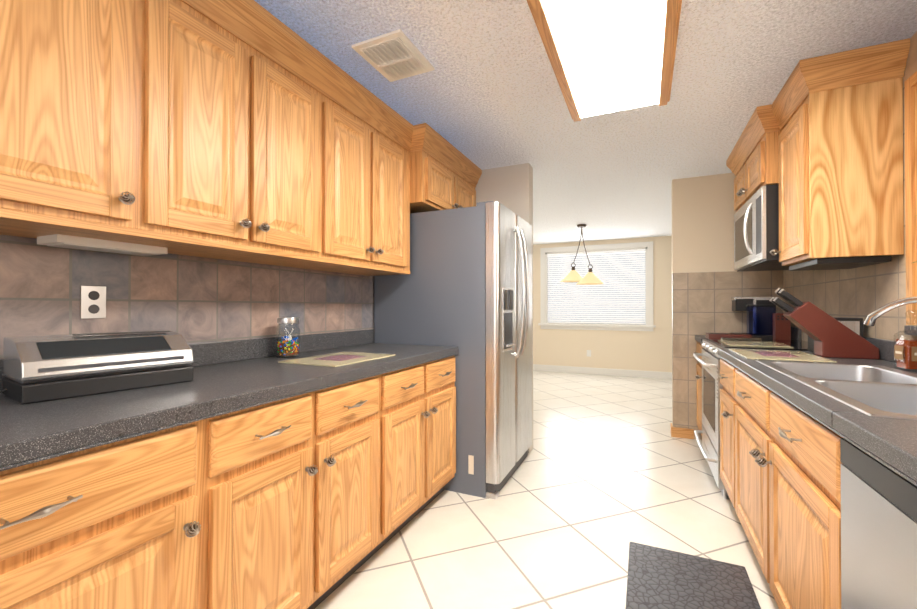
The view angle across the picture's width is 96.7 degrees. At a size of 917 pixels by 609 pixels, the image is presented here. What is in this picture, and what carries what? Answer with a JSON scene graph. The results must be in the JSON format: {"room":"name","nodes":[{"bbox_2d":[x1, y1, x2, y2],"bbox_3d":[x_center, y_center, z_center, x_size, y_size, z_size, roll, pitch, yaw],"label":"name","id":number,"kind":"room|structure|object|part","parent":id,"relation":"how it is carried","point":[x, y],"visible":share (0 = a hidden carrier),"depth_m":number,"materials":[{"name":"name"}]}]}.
{"room":"kitchen","nodes":[
{"label":"kitchen","id":0,"kind":"room"},
{"bbox_2d":[0,234,373,358],"bbox_3d":[-1.473,0.013,1.031,0.120,2.300,5.920,0,0,24],"label":"wall","id":1,"kind":"structure","parent":0,"point":[192,299],"depth_m":1.62,"materials":[{"name":"tile"}]},
{"bbox_2d":[0,0,151,243],"bbox_3d":[-1.228,-0.627,1.005,0.348,0.800,0.610,0,0,24],"label":"upper cabinet","id":2,"kind":"object","parent":1,"relation":"attached to","point":[74,73],"depth_m":1.08,"materials":[{"name":"brown wood"}]},
{"bbox_2d":[80,286,105,318],"bbox_3d":[-1.242,-0.007,1.387,0.006,0.110,0.070,0,0,24],"label":"electrical outlet","id":3,"kind":"object","parent":1,"relation":"attached to","point":[92,301],"visible":1,"depth_m":1.38,"materials":[{"name":"white plastic"}]},
{"bbox_2d":[0,329,375,390],"bbox_3d":[-1.300,0.207,1.236,0.021,0.095,3.440,0,0,24],"label":"backsplash","id":4,"kind":"structure","parent":1,"relation":"attached to","point":[220,352],"depth_m":1.96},
{"bbox_2d":[84,0,339,263],"bbox_3d":[-0.930,-0.623,1.659,0.348,0.800,0.827,0,0,24],"label":"upper cabinet","id":5,"kind":"object","parent":1,"relation":"attached to","point":[244,140],"depth_m":1.49,"materials":[{"name":"brown wood"}]},
{"bbox_2d":[288,92,415,275],"bbox_3d":[-0.637,-0.619,2.301,0.348,0.800,0.882,0,0,24],"label":"upper cabinet","id":6,"kind":"object","parent":1,"relation":"attached to","point":[376,206],"depth_m":2.26,"materials":[{"name":"brown wood"}]},
{"bbox_2d":[412,140,477,212],"bbox_3d":[-0.227,-0.834,3.094,0.438,0.360,0.898,0,0,24],"label":"upper cabinet","id":7,"kind":"object","parent":1,"relation":"attached to","point":[438,183],"depth_m":2.78,"materials":[{"name":"brown wood"}]},
{"bbox_2d":[475,163,532,452],"bbox_3d":[0.184,0.028,3.462,0.880,2.300,0.120,0,0,24],"label":"wall","id":8,"kind":"structure","parent":0,"point":[510,188],"depth_m":3.31,"materials":[{"name":"beige paint"}]},
{"bbox_2d":[315,370,778,608],"bbox_3d":[0.561,1.202,2.448,9.000,0.060,10.200,0,0,24],"label":"floor","id":9,"kind":"structure","parent":0,"point":[608,470],"depth_m":2.20,"materials":[{"name":"tile"}]},
{"bbox_2d":[0,408,215,608],"bbox_3d":[-1.118,0.727,0.877,0.648,0.870,0.737,0,0,24],"label":"base cabinet","id":10,"kind":"object","parent":9,"relation":"on","point":[126,519],"depth_m":0.90,"materials":[{"name":"brown wood"}]},
{"bbox_2d":[0,344,458,459],"bbox_3d":[-1.010,0.274,1.104,0.658,0.040,3.440,0,0,24],"label":"countertop","id":11,"kind":"structure","parent":10,"relation":"on","point":[31,427],"depth_m":1.11,"materials":[{"name":"grey stone"}]},
{"bbox_2d":[0,330,192,403],"bbox_3d":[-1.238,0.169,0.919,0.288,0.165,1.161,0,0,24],"label":"vacuum sealer","id":12,"kind":"object","parent":11,"relation":"on","point":[40,368],"visible":1,"depth_m":1.16,"materials":[{"name":"silver plastic"}]},
{"bbox_3d":[-1.354,0.239,0.752,0.109,0.021,0.761,0,0,24],"label":"cord","id":13,"kind":"part","parent":12,"relation":"part of","materials":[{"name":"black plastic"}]},
{"bbox_3d":[-1.043,0.133,1.229,0.183,0.088,0.357,0,0,24],"label":"lid","id":14,"kind":"part","parent":12,"relation":"part of","materials":[{"name":"grey metal"}]},
{"bbox_2d":[276,317,299,357],"bbox_3d":[-0.842,0.162,2.017,0.112,0.194,0.112,0,0,24],"label":"candy jar","id":15,"kind":"object","parent":11,"relation":"on","point":[289,348],"visible":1,"depth_m":1.99,"materials":[{"name":"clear glass"}]},
{"bbox_3d":[-0.842,0.078,2.017,0.102,0.027,0.102,0,0,24],"label":"lid","id":16,"kind":"part","parent":15,"relation":"part of","materials":[{"name":"silver metal"}]},
{"bbox_2d":[278,352,394,366],"bbox_3d":[-0.557,0.255,1.930,0.320,0.007,0.440,0,0,24],"label":"placemat","id":17,"kind":"object","parent":11,"relation":"on","point":[337,359],"visible":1,"depth_m":1.86,"materials":[{"name":"beige fabric"}]},
{"bbox_2d":[216,368,395,608],"bbox_3d":[-0.783,0.732,1.611,0.648,0.870,0.877,0,0,24],"label":"base cabinet","id":18,"kind":"object","parent":9,"relation":"on","point":[244,474],"depth_m":1.39,"materials":[{"name":"brown wood"}]},
{"bbox_2d":[396,352,458,533],"bbox_3d":[-0.483,0.736,2.269,0.648,0.870,0.877,0,0,24],"label":"base cabinet","id":19,"kind":"object","parent":9,"relation":"on","point":[425,389],"depth_m":2.15,"materials":[{"name":"brown wood"}]},
{"bbox_2d":[374,201,531,499],"bbox_3d":[0.034,0.275,2.979,0.976,1.800,0.821,0,0,24],"label":"fridge","id":20,"kind":"object","parent":9,"relation":"on","point":[465,285],"visible":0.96,"depth_m":2.56,"materials":[{"name":"grey metal"}]},
{"bbox_2d":[625,541,760,608],"bbox_3d":[0.806,1.159,1.359,0.470,0.013,1.180,0,0,24],"label":"mat","id":21,"kind":"object","parent":9,"relation":"on","point":[659,578],"visible":0.96,"depth_m":1.69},
{"bbox_2d":[693,338,804,469],"bbox_3d":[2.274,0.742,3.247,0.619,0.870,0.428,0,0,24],"label":"base cabinet","id":22,"kind":"object","parent":9,"relation":"on","point":[747,434],"depth_m":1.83,"materials":[{"name":"brown wood"}]},
{"bbox_2d":[695,335,792,341],"bbox_3d":[2.271,0.287,3.252,0.627,0.040,0.425,0,0,24],"label":"countertop","id":23,"kind":"structure","parent":22,"relation":"on","point":[699,337],"depth_m":3.34,"materials":[{"name":"grey stone"}]},
{"bbox_2d":[730,297,775,339],"bbox_3d":[2.337,0.103,3.231,0.270,0.325,0.245,0,0,24],"label":"coffee maker","id":24,"kind":"object","parent":23,"relation":"on","point":[761,310],"visible":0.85,"depth_m":3.17,"materials":[{"name":"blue plastic"}]},
{"bbox_3d":[2.329,0.133,3.140,0.190,0.265,0.072,0,0,24],"label":"tank","id":25,"kind":"part","parent":24,"relation":"part of","materials":[{"name":"blue plastic"}]},
{"bbox_2d":[773,313,790,339],"bbox_3d":[2.384,0.164,3.008,0.090,0.200,0.071,0,0,24],"label":"box","id":26,"kind":"object","parent":23,"relation":"on","point":[781,327],"visible":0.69,"depth_m":2.98,"materials":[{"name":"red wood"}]},
{"bbox_2d":[718,348,916,485],"bbox_3d":[1.020,0.270,0.507,0.627,0.040,4.037,0,0,24],"label":"countertop","id":27,"kind":"structure","parent":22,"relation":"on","point":[893,441],"depth_m":0.92,"materials":[{"name":"grey stone"}]},
{"bbox_2d":[729,349,836,362],"bbox_3d":[1.613,0.255,2.074,0.330,0.007,0.460,0,0,24],"label":"placemat","id":28,"kind":"object","parent":27,"relation":"on","point":[775,355],"visible":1,"depth_m":2.01,"materials":[{"name":"beige fabric"}]},
{"bbox_2d":[769,288,878,358],"bbox_3d":[1.811,0.086,2.039,0.400,0.345,0.110,0,0,24],"label":"knife block","id":29,"kind":"object","parent":27,"relation":"on","point":[830,336],"visible":1,"depth_m":1.99,"materials":[{"name":"red wood"}]},
{"bbox_2d":[753,359,916,483],"bbox_3d":[1.345,0.346,1.305,0.439,0.190,1.048,0,0,24],"label":"sink","id":30,"kind":"object","parent":27,"relation":"in","point":[877,389],"depth_m":1.30,"materials":[{"name":"silver metal"}]},
{"bbox_2d":[808,317,862,352],"bbox_3d":[1.989,0.164,2.158,0.165,0.190,0.195,0,0,24],"label":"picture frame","id":31,"kind":"object","parent":27,"relation":"on","point":[855,325],"visible":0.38,"depth_m":2.06,"materials":[{"name":"silver plastic"}]},
{"bbox_2d":[863,296,916,361],"bbox_3d":[1.554,0.110,1.309,0.228,0.282,0.440,0,0,24],"label":"faucet","id":32,"kind":"object","parent":27,"relation":"on","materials":[{"name":"silver metal"}]},
{"bbox_2d":[894,310,916,371],"bbox_3d":[1.773,0.139,1.583,0.093,0.234,0.093,0,0,24],"label":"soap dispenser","id":33,"kind":"object","parent":27,"relation":"on","point":[905,353],"visible":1,"depth_m":1.58,"materials":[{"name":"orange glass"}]},
{"bbox_2d":[693,339,807,498],"bbox_3d":[1.986,0.715,2.714,0.695,0.918,0.776,0,0,24],"label":"range","id":34,"kind":"object","parent":9,"relation":"on","point":[712,386],"visible":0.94,"depth_m":2.67,"materials":[{"name":"silver metal"}]},
{"bbox_2d":[706,333,761,340],"bbox_3d":[1.985,0.236,2.948,0.302,0.041,0.301,0,0,24],"label":"tray","id":35,"kind":"object","parent":34,"relation":"on","point":[732,336],"visible":0.96,"depth_m":2.93,"materials":[{"name":"red wood"}]},
{"bbox_2d":[718,340,793,347],"bbox_3d":[1.888,0.251,2.619,0.320,0.006,0.400,0,0,24],"label":"cutting board","id":36,"kind":"object","parent":34,"relation":"on","point":[752,343],"visible":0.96,"depth_m":2.59,"materials":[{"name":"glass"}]},
{"bbox_2d":[840,438,916,608],"bbox_3d":[1.012,0.731,0.543,0.577,0.859,0.588,0,0,24],"label":"dishwasher","id":37,"kind":"object","parent":9,"relation":"on","point":[878,535],"visible":0.77,"depth_m":0.79,"materials":[{"name":"grey metal"}]},
{"bbox_2d":[254,0,916,244],"bbox_3d":[0.561,-1.158,2.463,9.000,0.060,10.200,0,0,24],"label":"ceiling","id":38,"kind":"structure","parent":0,"point":[486,93],"depth_m":2.12,"materials":[{"name":"white paint"}]},
{"bbox_2d":[352,29,434,81],"bbox_3d":[-0.290,-1.116,1.861,0.250,0.029,0.300,0,0,24],"label":"ceiling vent","id":39,"kind":"object","parent":38,"relation":"in","point":[395,55],"visible":1,"depth_m":1.83,"materials":[{"name":"white"}]},
{"bbox_2d":[560,224,604,284],"bbox_3d":[1.719,-0.693,5.690,0.630,0.829,0.540,0,0,24],"label":"pendant light","id":40,"kind":"object","parent":38,"relation":"hanging from","point":[590,277],"visible":1,"depth_m":5.65,"materials":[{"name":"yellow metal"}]},
{"bbox_2d":[527,0,681,121],"bbox_3d":[0.602,-1.080,1.625,0.490,0.104,1.270,0,0,24],"label":"ceiling light","id":41,"kind":"object","parent":38,"relation":"attached to","point":[607,56],"visible":1,"depth_m":1.66,"materials":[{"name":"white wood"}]},
{"bbox_2d":[533,236,671,371],"bbox_3d":[2.621,0.050,6.978,9.000,2.300,0.140,0,0,24],"label":"wall","id":42,"kind":"structure","parent":0,"point":[638,350],"depth_m":6.87,"materials":[{"name":"beige paint"}]},
{"bbox_2d":[538,241,655,330],"bbox_3d":[2.352,-0.292,7.065,1.910,1.465,0.190,0,0,24],"label":"window","id":43,"kind":"structure","parent":42,"relation":"in","point":[593,301],"depth_m":7.07,"materials":[{"name":"grey"}]},
{"bbox_2d":[547,249,644,324],"bbox_3d":[2.356,-0.287,7.074,1.616,1.242,0.050,0,0,24],"label":"window blinds","id":44,"kind":"object","parent":43,"relation":"attached to","point":[604,268],"visible":0.79,"depth_m":7.01,"materials":[{"name":"white plastic"}]},
{"bbox_2d":[533,364,671,378],"bbox_3d":[2.589,1.144,6.901,8.760,0.110,0.015,0,0,24],"label":"baseboard","id":45,"kind":"structure","parent":42,"relation":"attached to","point":[617,372],"depth_m":6.94,"materials":[{"name":"white wood"}]},
{"bbox_2d":[671,173,782,439],"bbox_3d":[2.307,0.029,3.539,0.800,2.300,0.120,0,0,24],"label":"wall","id":46,"kind":"structure","parent":0,"point":[708,281],"depth_m":3.56,"materials":[{"name":"beige tile"}]},
{"bbox_2d":[671,427,693,438],"bbox_3d":[1.981,1.137,3.607,0.175,0.085,0.015,0,0,24],"label":"baseboard","id":47,"kind":"structure","parent":46,"relation":"attached to","point":[678,432],"depth_m":3.60,"materials":[{"name":"brown wood"}]},
{"bbox_2d":[783,32,916,341],"bbox_3d":[1.326,0.009,0.277,0.120,2.300,6.870,0,0,24],"label":"wall","id":48,"kind":"structure","parent":0,"point":[863,292],"depth_m":2.08,"materials":[{"name":"beige tile"}]},
{"bbox_2d":[731,158,741,211],"bbox_3d":[2.187,-0.853,2.813,0.409,0.325,0.490,0,0,24],"label":"upper cabinet","id":49,"kind":"object","parent":48,"relation":"attached to","point":[736,170],"depth_m":2.99,"materials":[{"name":"brown wood"}]},
{"bbox_2d":[741,122,772,205],"bbox_3d":[2.039,-0.855,2.488,0.409,0.325,0.475,0,0,24],"label":"upper cabinet","id":50,"kind":"object","parent":48,"relation":"attached to","point":[757,158],"depth_m":2.47,"materials":[{"name":"brown wood"}]},
{"bbox_2d":[734,184,788,271],"bbox_3d":[2.085,-0.469,2.657,0.462,0.435,0.815,0,0,24],"label":"over-the-range microwave","id":51,"kind":"object","parent":50,"relation":"attached to","point":[756,228],"visible":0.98,"depth_m":2.48,"materials":[{"name":"silver plastic"}]},
{"bbox_2d":[791,327,800,339],"bbox_3d":[1.547,0.205,0.933,0.020,0.095,5.248,0,0,24],"label":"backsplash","id":52,"kind":"structure","parent":48,"relation":"attached to","point":[795,332],"depth_m":2.99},
{"bbox_2d":[773,66,905,269],"bbox_3d":[1.879,-0.620,2.051,0.339,0.800,0.450,0,0,24],"label":"upper cabinet","id":53,"kind":"object","parent":48,"relation":"attached to","point":[820,141],"depth_m":1.86,"materials":[{"name":"brown wood"}]},
{"bbox_3d":[2.005,-1.057,2.458,0.443,0.138,1.400,0,0,24],"label":"crown","id":54,"kind":"part","parent":53,"relation":"part of","materials":[{"name":"brown wood"}]},
{"bbox_2d":[904,325,916,335],"bbox_3d":[1.771,0.103,0.926,0.450,0.040,1.560,0,0,24],"label":"sill ledge","id":55,"kind":"object","parent":48,"relation":"attached to","point":[906,327],"visible":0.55,"depth_m":1.69,"materials":[{"name":"laminate"}]},
{"bbox_2d":[905,71,916,324],"bbox_3d":[1.779,-0.440,0.925,0.432,1.045,1.610,0,0,24],"label":"trim","id":56,"kind":"structure","parent":48,"relation":"attached to","point":[911,171],"depth_m":1.71,"materials":[{"name":"brown wood"}]}
]}

